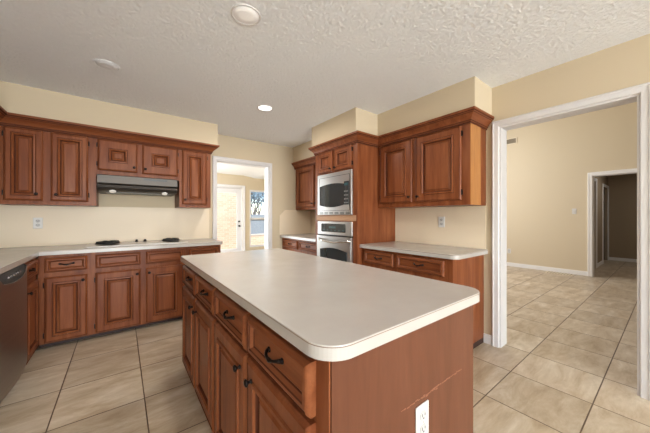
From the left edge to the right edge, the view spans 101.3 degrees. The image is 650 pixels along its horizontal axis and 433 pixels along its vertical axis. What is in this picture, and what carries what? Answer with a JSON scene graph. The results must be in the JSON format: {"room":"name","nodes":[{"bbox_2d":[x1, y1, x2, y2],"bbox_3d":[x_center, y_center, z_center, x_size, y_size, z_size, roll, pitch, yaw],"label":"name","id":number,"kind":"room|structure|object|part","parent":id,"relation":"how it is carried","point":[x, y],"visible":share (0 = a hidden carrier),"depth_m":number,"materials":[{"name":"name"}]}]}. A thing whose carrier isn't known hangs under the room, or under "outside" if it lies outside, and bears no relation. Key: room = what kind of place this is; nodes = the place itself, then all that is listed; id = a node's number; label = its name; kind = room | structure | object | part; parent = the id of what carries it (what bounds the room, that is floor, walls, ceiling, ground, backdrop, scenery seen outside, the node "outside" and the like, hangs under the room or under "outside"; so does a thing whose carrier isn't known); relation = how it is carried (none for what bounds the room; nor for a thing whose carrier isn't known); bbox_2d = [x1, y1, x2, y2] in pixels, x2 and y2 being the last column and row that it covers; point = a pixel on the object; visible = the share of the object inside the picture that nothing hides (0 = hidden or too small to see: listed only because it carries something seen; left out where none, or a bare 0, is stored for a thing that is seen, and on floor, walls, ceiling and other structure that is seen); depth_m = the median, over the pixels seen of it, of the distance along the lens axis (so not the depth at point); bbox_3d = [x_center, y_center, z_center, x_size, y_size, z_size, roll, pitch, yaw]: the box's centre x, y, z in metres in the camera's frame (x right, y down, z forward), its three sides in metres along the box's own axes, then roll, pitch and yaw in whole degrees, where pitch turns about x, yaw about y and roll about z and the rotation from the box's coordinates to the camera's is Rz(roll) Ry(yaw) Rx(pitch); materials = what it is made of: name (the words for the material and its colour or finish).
{"room":"kitchen","nodes":[
{"label":"kitchen","id":0,"kind":"room"},
{"bbox_2d":[0,134,295,278],"bbox_3d":[-1.861,0.000,3.826,4.190,2.440,0.140,0,0,-37],"label":"wall","id":1,"kind":"structure","parent":0,"point":[281,157],"depth_m":4.38,"materials":[{"name":"beige paint"}]},
{"bbox_2d":[0,126,98,206],"bbox_3d":[-2.806,-0.525,2.756,0.690,0.820,0.409,0,0,-37],"label":"upper cabinet","id":2,"kind":"object","parent":1,"relation":"attached to","point":[38,168],"visible":0.91,"depth_m":2.62,"materials":[{"name":"brown wood"}]},
{"bbox_3d":[-2.844,-0.492,2.516,0.254,0.680,0.028,0,0,-37],"label":"door","id":3,"kind":"part","parent":2,"relation":"part of","materials":[{"name":"brown wood"}]},
{"bbox_3d":[-2.591,-0.492,2.709,0.278,0.680,0.028,0,0,-37],"label":"door","id":4,"kind":"part","parent":2,"relation":"part of","materials":[{"name":"brown wood"}]},
{"bbox_2d":[0,205,208,247],"bbox_3d":[-2.580,0.101,3.183,2.262,0.429,0.007,0,0,-37],"label":"backsplash","id":5,"kind":"structure","parent":1,"relation":"attached to","point":[62,225],"depth_m":3.10,"materials":[{"name":"beige paint"}]},
{"bbox_2d":[33,218,42,228],"bbox_3d":[-3.039,0.070,2.822,0.072,0.116,0.009,0,0,-37],"label":"wall outlet","id":6,"kind":"object","parent":5,"relation":"attached to","point":[37,222],"visible":1,"depth_m":2.82,"materials":[{"name":"white plastic"}]},
{"bbox_2d":[96,138,178,181],"bbox_3d":[-2.220,-0.689,3.204,0.785,0.493,0.409,0,0,-37],"label":"upper cabinet","id":7,"kind":"object","parent":1,"relation":"attached to","point":[120,158],"visible":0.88,"depth_m":3.04,"materials":[{"name":"brown wood"}]},
{"bbox_2d":[0,106,219,153],"bbox_3d":[-1.740,-0.886,2.382,1.940,0.112,2.298,0,0,-37],"label":"crown molding","id":8,"kind":"structure","parent":7,"relation":"attached to","point":[6,118],"depth_m":2.81,"materials":[{"name":"brown wood"}]},
{"bbox_3d":[-2.284,-0.665,2.944,0.348,0.334,0.028,0,0,-37],"label":"door","id":9,"kind":"part","parent":7,"relation":"part of","materials":[{"name":"brown wood"}]},
{"bbox_2d":[97,174,176,196],"bbox_3d":[-2.199,-0.346,3.153,0.732,0.186,0.500,0,0,-37],"label":"range hood","id":10,"kind":"object","parent":7,"relation":"attached to","point":[106,184],"visible":1,"depth_m":2.96,"materials":[{"name":"grey metal"}]},
{"bbox_3d":[-1.965,-0.662,3.187,0.363,0.340,0.028,0,0,-37],"label":"door","id":11,"kind":"part","parent":7,"relation":"part of","materials":[{"name":"brown wood"}]},
{"bbox_2d":[175,150,210,207],"bbox_3d":[-1.761,-0.525,3.555,0.370,0.820,0.409,0,0,-37],"label":"upper cabinet","id":12,"kind":"object","parent":1,"relation":"attached to","point":[194,183],"visible":0.88,"depth_m":3.41,"materials":[{"name":"brown wood"}]},
{"bbox_3d":[-1.667,-0.492,3.415,0.287,0.680,0.028,0,0,-37],"label":"door","id":13,"kind":"part","parent":12,"relation":"part of","materials":[{"name":"brown wood"}]},
{"bbox_2d":[212,156,271,248],"bbox_3d":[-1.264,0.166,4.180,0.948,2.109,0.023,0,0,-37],"label":"trim","id":14,"kind":"structure","parent":1,"relation":"attached to","point":[214,158],"depth_m":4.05,"materials":[{"name":"white"}]},
{"bbox_2d":[280,210,310,234],"bbox_3d":[-0.519,0.101,4.759,0.640,0.429,0.007,0,0,-37],"label":"backsplash","id":15,"kind":"structure","parent":1,"relation":"attached to","point":[291,221],"depth_m":4.75,"materials":[{"name":"beige paint"}]},
{"bbox_2d":[217,173,264,250],"bbox_3d":[-3.074,-0.040,7.808,4.600,2.520,0.140,0,0,-37],"label":"wall","id":16,"kind":"structure","parent":0,"point":[250,183],"depth_m":8.22,"materials":[{"name":"beige paint"}]},
{"bbox_2d":[217,188,240,252],"bbox_3d":[-2.908,0.188,7.894,0.870,2.045,0.115,0,0,-37],"label":"door","id":17,"kind":"structure","parent":16,"relation":"in","point":[224,190],"depth_m":8.12,"materials":[{"name":"white painted wood"},{"name":"glass"},{"name":"metal"}]},
{"bbox_2d":[217,184,244,250],"bbox_3d":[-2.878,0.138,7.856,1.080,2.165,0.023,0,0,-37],"label":"trim","id":18,"kind":"structure","parent":16,"relation":"attached to","point":[220,185],"depth_m":8.14,"materials":[{"name":"white wood"}]},
{"bbox_2d":[250,190,264,246],"bbox_3d":[-2.014,0.065,8.594,0.900,1.790,0.100,0,0,-37],"label":"window","id":19,"kind":"structure","parent":16,"relation":"in","point":[250,190],"depth_m":8.36,"materials":[{"name":"white"}]},
{"bbox_2d":[0,76,491,161],"bbox_3d":[-0.948,-1.077,2.516,4.050,0.285,3.050,0,0,-37],"label":"soffit","id":20,"kind":"structure","parent":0,"point":[14,98],"depth_m":2.83,"materials":[{"name":"beige paint"}]},
{"bbox_2d":[0,0,649,178],"bbox_3d":[0.528,-1.270,1.952,5.990,0.140,13.540,0,0,-37],"label":"ceiling","id":21,"kind":"structure","parent":0,"point":[314,62],"depth_m":1.96,"materials":[{"name":"white paint"}]},
{"bbox_2d":[93,59,119,70],"bbox_3d":[-1.756,-1.216,2.148,0.171,0.008,0.171,0,0,-37],"label":"recessed light","id":22,"kind":"object","parent":21,"relation":"in","point":[104,64],"visible":1,"depth_m":2.14,"materials":[{"name":"white plastic"}]},
{"bbox_2d":[231,3,260,25],"bbox_3d":[-0.478,-1.216,1.615,0.175,0.008,0.175,0,0,-37],"label":"recessed light","id":23,"kind":"object","parent":21,"relation":"in","point":[244,14],"visible":1,"depth_m":1.60,"materials":[{"name":"white plastic"}]},
{"bbox_2d":[257,105,272,110],"bbox_3d":[-0.674,-1.216,2.997,0.171,0.008,0.171,0,0,-37],"label":"recessed light","id":24,"kind":"object","parent":21,"relation":"in","point":[260,107],"visible":1,"depth_m":2.98,"materials":[{"name":"white plastic"}]},
{"bbox_2d":[0,260,649,432],"bbox_3d":[3.101,1.270,3.970,12.650,0.100,13.740,0,0,-37],"label":"floor","id":25,"kind":"structure","parent":0,"point":[567,363],"depth_m":2.03,"materials":[{"name":"tile"}]},
{"bbox_2d":[0,264,26,402],"bbox_3d":[-2.375,0.789,1.633,0.671,0.862,0.596,0,0,-37],"label":"dishwasher","id":26,"kind":"object","parent":25,"relation":"on","point":[13,282],"visible":0.98,"depth_m":1.75,"materials":[{"name":"black metal"}]},
{"bbox_2d":[23,258,38,364],"bbox_3d":[-2.698,0.786,2.042,0.694,0.867,0.442,0,0,-37],"label":"base cabinet","id":27,"kind":"object","parent":25,"relation":"on","point":[33,264],"visible":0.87,"depth_m":2.23,"materials":[{"name":"brown wood"}]},
{"bbox_3d":[-2.470,0.761,2.216,0.019,0.817,0.442,0,0,-37],"label":"frame","id":28,"kind":"part","parent":27,"relation":"part of","materials":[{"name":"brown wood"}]},
{"bbox_3d":[-2.448,0.449,2.222,0.024,0.133,0.385,0,0,-37],"label":"drawer","id":29,"kind":"part","parent":27,"relation":"part of","materials":[{"name":"brown wood"}]},
{"bbox_3d":[-2.446,0.860,2.224,0.028,0.600,0.385,0,0,-37],"label":"door","id":30,"kind":"part","parent":27,"relation":"part of","materials":[{"name":"brown wood"}]},
{"bbox_2d":[38,253,91,347],"bbox_3d":[-2.624,0.786,2.745,0.365,0.867,0.651,0,0,-37],"label":"base cabinet","id":31,"kind":"object","parent":25,"relation":"on","point":[64,279],"visible":0.91,"depth_m":2.51,"materials":[{"name":"brown wood"}]},
{"bbox_3d":[-2.444,0.449,2.522,0.295,0.133,0.024,0,0,-37],"label":"drawer","id":32,"kind":"part","parent":31,"relation":"part of","materials":[{"name":"brown wood"}]},
{"bbox_3d":[-2.442,0.860,2.520,0.295,0.600,0.028,0,0,-37],"label":"door","id":33,"kind":"part","parent":31,"relation":"part of","materials":[{"name":"brown wood"}]},
{"bbox_2d":[91,247,185,336],"bbox_3d":[-2.146,0.786,3.111,0.840,0.867,0.651,0,0,-37],"label":"base cabinet","id":34,"kind":"object","parent":25,"relation":"on","point":[131,289],"visible":0.87,"depth_m":2.84,"materials":[{"name":"brown wood"}]},
{"bbox_3d":[-2.133,0.449,2.760,0.369,0.133,0.024,0,0,-37],"label":"drawer","id":35,"kind":"part","parent":34,"relation":"part of","materials":[{"name":"brown wood"}]},
{"bbox_3d":[-2.132,0.860,2.758,0.369,0.600,0.028,0,0,-37],"label":"door","id":36,"kind":"part","parent":34,"relation":"part of","materials":[{"name":"brown wood"}]},
{"bbox_3d":[-1.804,0.449,3.012,0.364,0.133,0.024,0,0,-37],"label":"drawer","id":37,"kind":"part","parent":34,"relation":"part of","materials":[{"name":"brown wood"}]},
{"bbox_3d":[-1.803,0.860,3.010,0.364,0.600,0.028,0,0,-37],"label":"door","id":38,"kind":"part","parent":34,"relation":"part of","materials":[{"name":"brown wood"}]},
{"bbox_2d":[186,245,220,254],"bbox_3d":[-1.653,0.786,3.487,0.400,0.867,0.651,0,0,-37],"label":"base cabinet","id":39,"kind":"object","parent":25,"relation":"on","point":[192,250],"visible":0.09,"depth_m":3.25,"materials":[{"name":"brown wood"}]},
{"bbox_2d":[282,237,315,255],"bbox_3d":[-0.183,0.786,4.311,0.649,0.867,1.098,0,0,-37],"label":"base cabinet","id":40,"kind":"object","parent":25,"relation":"on","point":[302,246],"visible":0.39,"depth_m":4.10,"materials":[{"name":"brown wood"}]},
{"bbox_3d":[-0.573,0.449,4.352,0.024,0.133,0.470,0,0,-37],"label":"drawer","id":41,"kind":"part","parent":40,"relation":"part of","materials":[{"name":"brown wood"}]},
{"bbox_2d":[280,233,315,241],"bbox_3d":[-0.185,0.334,4.313,0.635,0.038,1.103,0,0,-37],"label":"countertop","id":42,"kind":"structure","parent":40,"relation":"on","point":[308,237],"depth_m":4.20,"materials":[{"name":"white laminate"}]},
{"bbox_3d":[-0.251,0.449,3.931,0.024,0.133,0.490,0,0,-37],"label":"drawer","id":43,"kind":"part","parent":40,"relation":"part of","materials":[{"name":"brown wood"}]},
{"bbox_2d":[182,265,472,432],"bbox_3d":[-0.268,0.786,1.613,0.826,0.867,1.862,0,0,-37],"label":"kitchen island","id":44,"kind":"object","parent":25,"relation":"on","point":[245,377],"visible":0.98,"depth_m":0.94,"materials":[{"name":"brown wood"}]},
{"bbox_3d":[-0.984,0.455,1.938,0.028,0.146,0.425,0,0,-37],"label":"drawer","id":45,"kind":"part","parent":44,"relation":"part of","materials":[{"name":"brown wood"}]},
{"bbox_3d":[-0.986,0.845,1.937,0.034,0.600,0.425,0,0,-37],"label":"door","id":46,"kind":"part","parent":44,"relation":"part of","materials":[{"name":"brown wood"}]},
{"bbox_3d":[-0.722,0.454,1.576,0.031,0.027,0.113,0,0,-37],"label":"handle","id":47,"kind":"part","parent":44,"relation":"part of","materials":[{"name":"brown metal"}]},
{"bbox_3d":[-0.712,0.455,1.583,0.028,0.146,0.430,0,0,-37],"label":"drawer","id":48,"kind":"part","parent":44,"relation":"part of","materials":[{"name":"brown wood"}]},
{"bbox_3d":[-0.714,0.845,1.581,0.034,0.600,0.430,0,0,-37],"label":"door","id":49,"kind":"part","parent":44,"relation":"part of","materials":[{"name":"brown wood"}]},
{"bbox_3d":[-0.447,0.454,1.216,0.031,0.027,0.113,0,0,-37],"label":"handle","id":50,"kind":"part","parent":44,"relation":"part of","materials":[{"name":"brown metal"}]},
{"bbox_3d":[-0.437,0.455,1.224,0.028,0.146,0.435,0,0,-37],"label":"drawer","id":51,"kind":"part","parent":44,"relation":"part of","materials":[{"name":"brown wood"}]},
{"bbox_3d":[-0.440,0.845,1.222,0.034,0.600,0.435,0,0,-37],"label":"door","id":52,"kind":"part","parent":44,"relation":"part of","materials":[{"name":"brown wood"}]},
{"bbox_3d":[-0.357,0.610,1.074,0.028,0.029,0.029,0,0,-37],"label":"knob","id":53,"kind":"part","parent":44,"relation":"part of","materials":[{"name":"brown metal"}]},
{"bbox_3d":[-0.284,0.610,0.979,0.028,0.029,0.029,0,0,-37],"label":"knob","id":54,"kind":"part","parent":44,"relation":"part of","materials":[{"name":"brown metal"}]},
{"bbox_3d":[-0.546,0.786,1.405,0.019,0.867,1.855,0,0,-37],"label":"frame","id":55,"kind":"part","parent":44,"relation":"part of","materials":[{"name":"brown wood"}]},
{"bbox_3d":[-0.173,0.454,0.859,0.031,0.027,0.113,0,0,-37],"label":"handle","id":56,"kind":"part","parent":44,"relation":"part of","materials":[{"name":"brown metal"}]},
{"bbox_3d":[-0.164,0.455,0.866,0.028,0.146,0.425,0,0,-37],"label":"drawer","id":57,"kind":"part","parent":44,"relation":"part of","materials":[{"name":"brown wood"}]},
{"bbox_3d":[-0.166,0.845,0.864,0.034,0.600,0.425,0,0,-37],"label":"door","id":58,"kind":"part","parent":44,"relation":"part of","materials":[{"name":"brown wood"}]},
{"bbox_2d":[181,248,479,361],"bbox_3d":[-0.233,0.334,1.639,0.870,0.038,1.913,0,0,-37],"label":"island countertop","id":59,"kind":"structure","parent":44,"relation":"on","point":[332,310],"depth_m":1.05,"materials":[{"name":"white laminate"}]},
{"bbox_3d":[0.319,0.786,0.895,0.766,0.867,0.006,0,0,-37],"label":"panel","id":60,"kind":"part","parent":44,"relation":"part of","materials":[{"name":"brown wood"}]},
{"bbox_2d":[415,400,428,432],"bbox_3d":[0.326,0.685,0.891,0.072,0.116,0.009,0,0,-37],"label":"wall outlet","id":61,"kind":"object","parent":44,"relation":"attached to","point":[422,411],"visible":1,"depth_m":0.89,"materials":[{"name":"white plastic"}]},
{"bbox_2d":[420,410,426,420],"bbox_3d":[0.328,0.663,0.888,0.034,0.030,0.003,0,0,-37],"label":"socket","id":62,"kind":"object","parent":61,"relation":"attached to","point":[423,413],"depth_m":0.89,"materials":[{"name":"white plastic"}]},
{"bbox_2d":[420,423,426,432],"bbox_3d":[0.328,0.707,0.888,0.034,0.030,0.003,0,0,-37],"label":"socket","id":63,"kind":"object","parent":61,"relation":"attached to","point":[423,426],"depth_m":0.89,"materials":[{"name":"white plastic"}]},
{"bbox_2d":[316,143,394,264],"bbox_3d":[0.368,0.142,3.526,0.729,2.155,0.815,0,0,-37],"label":"tall cabinet","id":64,"kind":"object","parent":25,"relation":"on","point":[371,223],"visible":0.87,"depth_m":3.15,"materials":[{"name":"brown wood"}]},
{"bbox_3d":[0.001,-0.699,3.466,0.028,0.267,0.305,0,0,-37],"label":"door","id":65,"kind":"part","parent":64,"relation":"part of","materials":[{"name":"brown wood"}]},
{"bbox_2d":[317,221,352,262],"bbox_3d":[0.085,0.491,3.305,0.091,0.858,0.668,0,0,-37],"label":"wall oven","id":66,"kind":"object","parent":64,"relation":"attached to","point":[330,246],"visible":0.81,"depth_m":3.26,"materials":[{"name":"silver metal"}]},
{"bbox_3d":[0.096,0.142,3.329,0.004,0.105,0.473,0,0,-37],"label":"display panel","id":67,"kind":"part","parent":66,"relation":"part of","materials":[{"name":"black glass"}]},
{"bbox_3d":[0.084,0.300,3.284,0.066,0.052,0.630,0,0,-37],"label":"handle","id":68,"kind":"part","parent":66,"relation":"part of","materials":[{"name":"silver metal"}]},
{"bbox_3d":[0.107,0.524,3.322,0.035,0.552,0.668,0,0,-37],"label":"oven door","id":69,"kind":"part","parent":66,"relation":"part of","materials":[{"name":"silver metal"}]},
{"bbox_3d":[0.113,0.146,3.326,0.020,0.168,0.668,0,0,-37],"label":"control panel","id":70,"kind":"part","parent":66,"relation":"part of","materials":[{"name":"silver metal"}]},
{"bbox_2d":[318,169,352,214],"bbox_3d":[0.109,-0.282,3.323,0.030,0.525,0.668,0,0,-37],"label":"microwave","id":71,"kind":"object","parent":64,"relation":"in","point":[335,190],"visible":1,"depth_m":3.27,"materials":[{"name":"silver metal"}]},
{"bbox_3d":[0.250,-0.278,3.121,0.007,0.275,0.085,0,0,-37],"label":"control panel","id":72,"kind":"part","parent":71,"relation":"part of","materials":[{"name":"black plastic"}]},
{"bbox_3d":[0.119,0.018,3.332,0.004,0.068,0.770,0,0,-37],"label":"oak rail","id":73,"kind":"part","parent":64,"relation":"part of","materials":[{"name":"brown wood"}]},
{"bbox_3d":[0.126,0.098,3.341,0.019,2.065,0.815,0,0,-37],"label":"frame","id":74,"kind":"part","parent":64,"relation":"part of","materials":[{"name":"brown wood"}]},
{"bbox_3d":[0.210,-0.699,3.192,0.028,0.267,0.313,0,0,-37],"label":"door","id":75,"kind":"part","parent":64,"relation":"part of","materials":[{"name":"brown wood"}]},
{"bbox_2d":[291,106,493,169],"bbox_3d":[0.303,-0.886,3.419,0.634,0.112,3.097,0,0,-44],"label":"crown molding","id":76,"kind":"structure","parent":64,"relation":"attached to","point":[474,115],"depth_m":2.85,"materials":[{"name":"brown wood"}]},
{"bbox_2d":[363,248,483,348],"bbox_3d":[0.967,0.786,2.808,0.649,0.867,1.048,0,0,-37],"label":"base cabinet","id":77,"kind":"object","parent":25,"relation":"on","point":[469,272],"visible":0.41,"depth_m":2.49,"materials":[{"name":"brown wood"}]},
{"bbox_3d":[0.568,0.449,2.860,0.024,0.133,0.405,0,0,-37],"label":"drawer","id":78,"kind":"part","parent":77,"relation":"part of","materials":[{"name":"brown wood"}]},
{"bbox_3d":[0.757,0.761,2.648,0.019,0.817,1.048,0,0,-37],"label":"frame","id":79,"kind":"part","parent":77,"relation":"part of","materials":[{"name":"brown wood"}]},
{"bbox_3d":[0.865,0.449,2.471,0.024,0.133,0.495,0,0,-37],"label":"drawer","id":80,"kind":"part","parent":77,"relation":"part of","materials":[{"name":"brown wood"}]},
{"bbox_2d":[360,241,487,259],"bbox_3d":[0.982,0.334,2.786,0.635,0.038,1.103,0,0,-37],"label":"countertop","id":81,"kind":"structure","parent":77,"relation":"on","point":[438,251],"depth_m":2.54,"materials":[{"name":"white laminate"}]},
{"bbox_2d":[544,271,573,275],"bbox_3d":[4.990,1.214,5.690,0.260,0.011,0.440,0,0,-37],"label":"floor vent","id":82,"kind":"object","parent":25,"relation":"in","point":[550,272],"visible":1,"depth_m":5.67,"materials":[{"name":"beige metal"}]},
{"bbox_2d":[433,34,649,334],"bbox_3d":[2.675,0.000,1.227,0.140,2.440,9.500,0,0,-37],"label":"wall","id":83,"kind":"structure","parent":0,"point":[626,64],"depth_m":2.13,"materials":[{"name":"beige paint"}]},
{"bbox_2d":[296,164,315,209],"bbox_3d":[-0.076,-0.525,4.390,0.384,0.820,1.093,0,0,-37],"label":"upper cabinet","id":84,"kind":"object","parent":83,"relation":"attached to","point":[305,176],"visible":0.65,"depth_m":4.43,"materials":[{"name":"brown wood"}]},
{"bbox_3d":[-0.180,-0.525,4.310,0.019,0.820,1.093,0,0,-37],"label":"frame","id":85,"kind":"part","parent":84,"relation":"part of","materials":[{"name":"brown wood"}]},
{"bbox_3d":[-0.024,-0.492,4.066,0.028,0.680,0.430,0,0,-37],"label":"door","id":86,"kind":"part","parent":84,"relation":"part of","materials":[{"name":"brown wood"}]},
{"bbox_2d":[311,210,315,233],"bbox_3d":[0.072,0.101,4.509,0.007,0.429,1.103,0,0,-37],"label":"backsplash","id":87,"kind":"structure","parent":83,"relation":"attached to","point":[313,212],"depth_m":4.87,"materials":[{"name":"beige laminate"}]},
{"bbox_2d":[378,123,485,207],"bbox_3d":[1.080,-0.520,2.878,0.384,0.830,1.074,0,0,-37],"label":"upper cabinet","id":88,"kind":"object","parent":83,"relation":"attached to","point":[444,168],"visible":0.88,"depth_m":2.61,"materials":[{"name":"brown wood"}]},
{"bbox_3d":[0.789,-0.488,3.003,0.028,0.673,0.437,0,0,-37],"label":"door","id":89,"kind":"part","parent":88,"relation":"part of","materials":[{"name":"brown wood"}]},
{"bbox_3d":[1.092,-0.488,2.606,0.028,0.673,0.470,0,0,-37],"label":"door","id":90,"kind":"part","parent":88,"relation":"part of","materials":[{"name":"brown wood"}]},
{"bbox_2d":[395,206,485,248],"bbox_3d":[1.228,0.101,2.996,0.007,0.429,1.068,0,0,-37],"label":"backsplash","id":91,"kind":"structure","parent":83,"relation":"attached to","point":[465,226],"depth_m":2.90,"materials":[{"name":"tan paint"}]},
{"bbox_2d":[438,217,444,226],"bbox_3d":[1.276,0.060,2.920,0.009,0.116,0.072,0,0,-37],"label":"wall outlet","id":92,"kind":"object","parent":91,"relation":"attached to","point":[441,220],"visible":1,"depth_m":2.92,"materials":[{"name":"white plastic"}]},
{"bbox_2d":[483,333,491,344],"bbox_3d":[3.519,1.175,-0.004,0.014,0.090,6.520,0,0,-37],"label":"baseboard","id":93,"kind":"structure","parent":83,"relation":"attached to","point":[487,338],"depth_m":2.55,"materials":[{"name":"white wood"}]},
{"bbox_2d":[492,82,649,400],"bbox_3d":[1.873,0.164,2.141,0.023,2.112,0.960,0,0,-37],"label":"trim","id":94,"kind":"structure","parent":83,"relation":"attached to","point":[643,89],"depth_m":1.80,"materials":[{"name":"white wood"}]},
{"bbox_2d":[507,102,636,271],"bbox_3d":[6.541,-1.030,4.057,0.120,4.500,9.700,0,0,-37],"label":"wall","id":95,"kind":"structure","parent":0,"point":[549,164],"depth_m":5.82,"materials":[{"name":"beige paint"}]},
{"bbox_2d":[507,137,516,144],"bbox_3d":[4.533,-1.845,6.575,0.012,0.150,0.350,0,0,-37],"label":"air vent","id":96,"kind":"object","parent":95,"relation":"in","point":[510,140],"visible":0.6,"depth_m":6.51,"materials":[{"name":"beige metal"}]},
{"bbox_2d":[507,262,587,275],"bbox_3d":[6.475,1.175,4.032,0.014,0.090,9.460,0,0,-37],"label":"baseboard","id":97,"kind":"structure","parent":95,"relation":"attached to","point":[576,272],"depth_m":5.94,"materials":[{"name":"white"}]},
{"bbox_2d":[588,168,636,276],"bbox_3d":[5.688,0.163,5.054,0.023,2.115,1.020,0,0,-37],"label":"trim","id":98,"kind":"structure","parent":95,"relation":"attached to","point":[591,174],"depth_m":5.41,"materials":[{"name":"white wood"}]},
{"bbox_2d":[595,176,607,267],"bbox_3d":[6.659,0.000,6.577,3.130,2.440,0.120,0,0,-37],"label":"wall","id":99,"kind":"structure","parent":0,"point":[601,180],"depth_m":6.72,"materials":[{"name":"beige paint"}]},
{"bbox_2d":[595,178,596,267],"bbox_3d":[6.059,0.163,6.028,0.990,2.115,0.023,0,0,-37],"label":"trim","id":100,"kind":"structure","parent":99,"relation":"attached to","point":[595,178],"depth_m":6.29,"materials":[{"name":"white wood"}]},
{"bbox_2d":[602,184,608,263],"bbox_3d":[7.545,0.185,7.164,0.970,2.070,0.023,0,0,-37],"label":"trim","id":101,"kind":"structure","parent":99,"relation":"attached to","point":[603,185],"depth_m":6.98,"materials":[{"name":"white wood"}]},
{"bbox_2d":[597,257,636,266],"bbox_3d":[7.618,1.175,6.353,1.880,0.090,1.400,0,0,-37],"label":"baseboard","id":102,"kind":"structure","parent":99,"relation":"attached to","point":[610,258],"depth_m":7.20,"materials":[{"name":"white"}]},
{"bbox_2d":[608,173,636,258],"bbox_3d":[8.412,0.000,6.960,0.120,2.440,1.640,0,0,-37],"label":"wall","id":103,"kind":"structure","parent":0,"point":[622,188],"depth_m":7.25,"materials":[{"name":"beige paint"}]},
{"bbox_3d":[-1.990,0.786,1.116,0.694,0.867,0.650,0,0,-37],"label":"base cabinet","id":104,"kind":"object","parent":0,"visible":0},
{"bbox_2d":[0,238,222,273],"bbox_3d":[-1.859,0.334,2.253,2.278,0.038,2.318,0,0,-37],"label":"countertop","id":105,"kind":"structure","parent":104,"relation":"on","point":[10,258],"depth_m":2.62,"materials":[{"name":"white laminate"}]},
{"bbox_2d":[84,238,187,247],"bbox_3d":[-2.180,0.295,3.148,0.950,0.040,0.460,0,0,-37],"label":"cooktop","id":106,"kind":"object","parent":105,"relation":"in","point":[166,240],"visible":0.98,"depth_m":3.03,"materials":[{"name":"white glass"}]},
{"bbox_3d":[-2.476,0.292,3.041,0.218,0.033,0.218,0,0,-37],"label":"burner","id":107,"kind":"part","parent":106,"relation":"part of","materials":[{"name":"black metal"}]},
{"bbox_3d":[-1.982,0.292,3.432,0.200,0.033,0.200,0,0,-37],"label":"burner","id":108,"kind":"part","parent":106,"relation":"part of","materials":[{"name":"black metal"}]},
{"label":"outside","id":109,"kind":"structure","parent":0,"visible":0},
{"bbox_3d":[-5.601,1.305,17.205,20.000,0.130,17.860,0,0,-37],"label":"ground","id":110,"kind":"structure","parent":109,"visible":0},
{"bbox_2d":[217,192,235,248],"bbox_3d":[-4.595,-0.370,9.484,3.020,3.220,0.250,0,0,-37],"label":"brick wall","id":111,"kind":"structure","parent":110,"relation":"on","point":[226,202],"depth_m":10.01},
{"bbox_2d":[251,214,264,233],"bbox_3d":[-2.126,0.560,16.035,9.300,1.360,0.060,0,0,-37],"label":"wooden fence","id":112,"kind":"object","parent":110,"relation":"on","point":[257,226],"visible":0.08,"depth_m":14.77,"materials":[{"name":"grey wood"}]},
{"bbox_2d":[251,192,264,214],"bbox_3d":[-4.340,-0.804,16.155,2.830,4.095,3.162,0,0,-37],"label":"bare tree","id":113,"kind":"object","parent":110,"relation":"on","point":[258,195],"visible":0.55,"depth_m":16.04,"materials":[{"name":"grey plant"}]},
{"bbox_2d":[251,233,264,244],"bbox_3d":[-1.899,0.990,12.049,4.420,0.500,0.290,0,0,-37],"label":"wall","id":114,"kind":"structure","parent":110,"relation":"on","point":[256,239],"depth_m":11.18,"materials":[{"name":"beige paint"}]}
]}

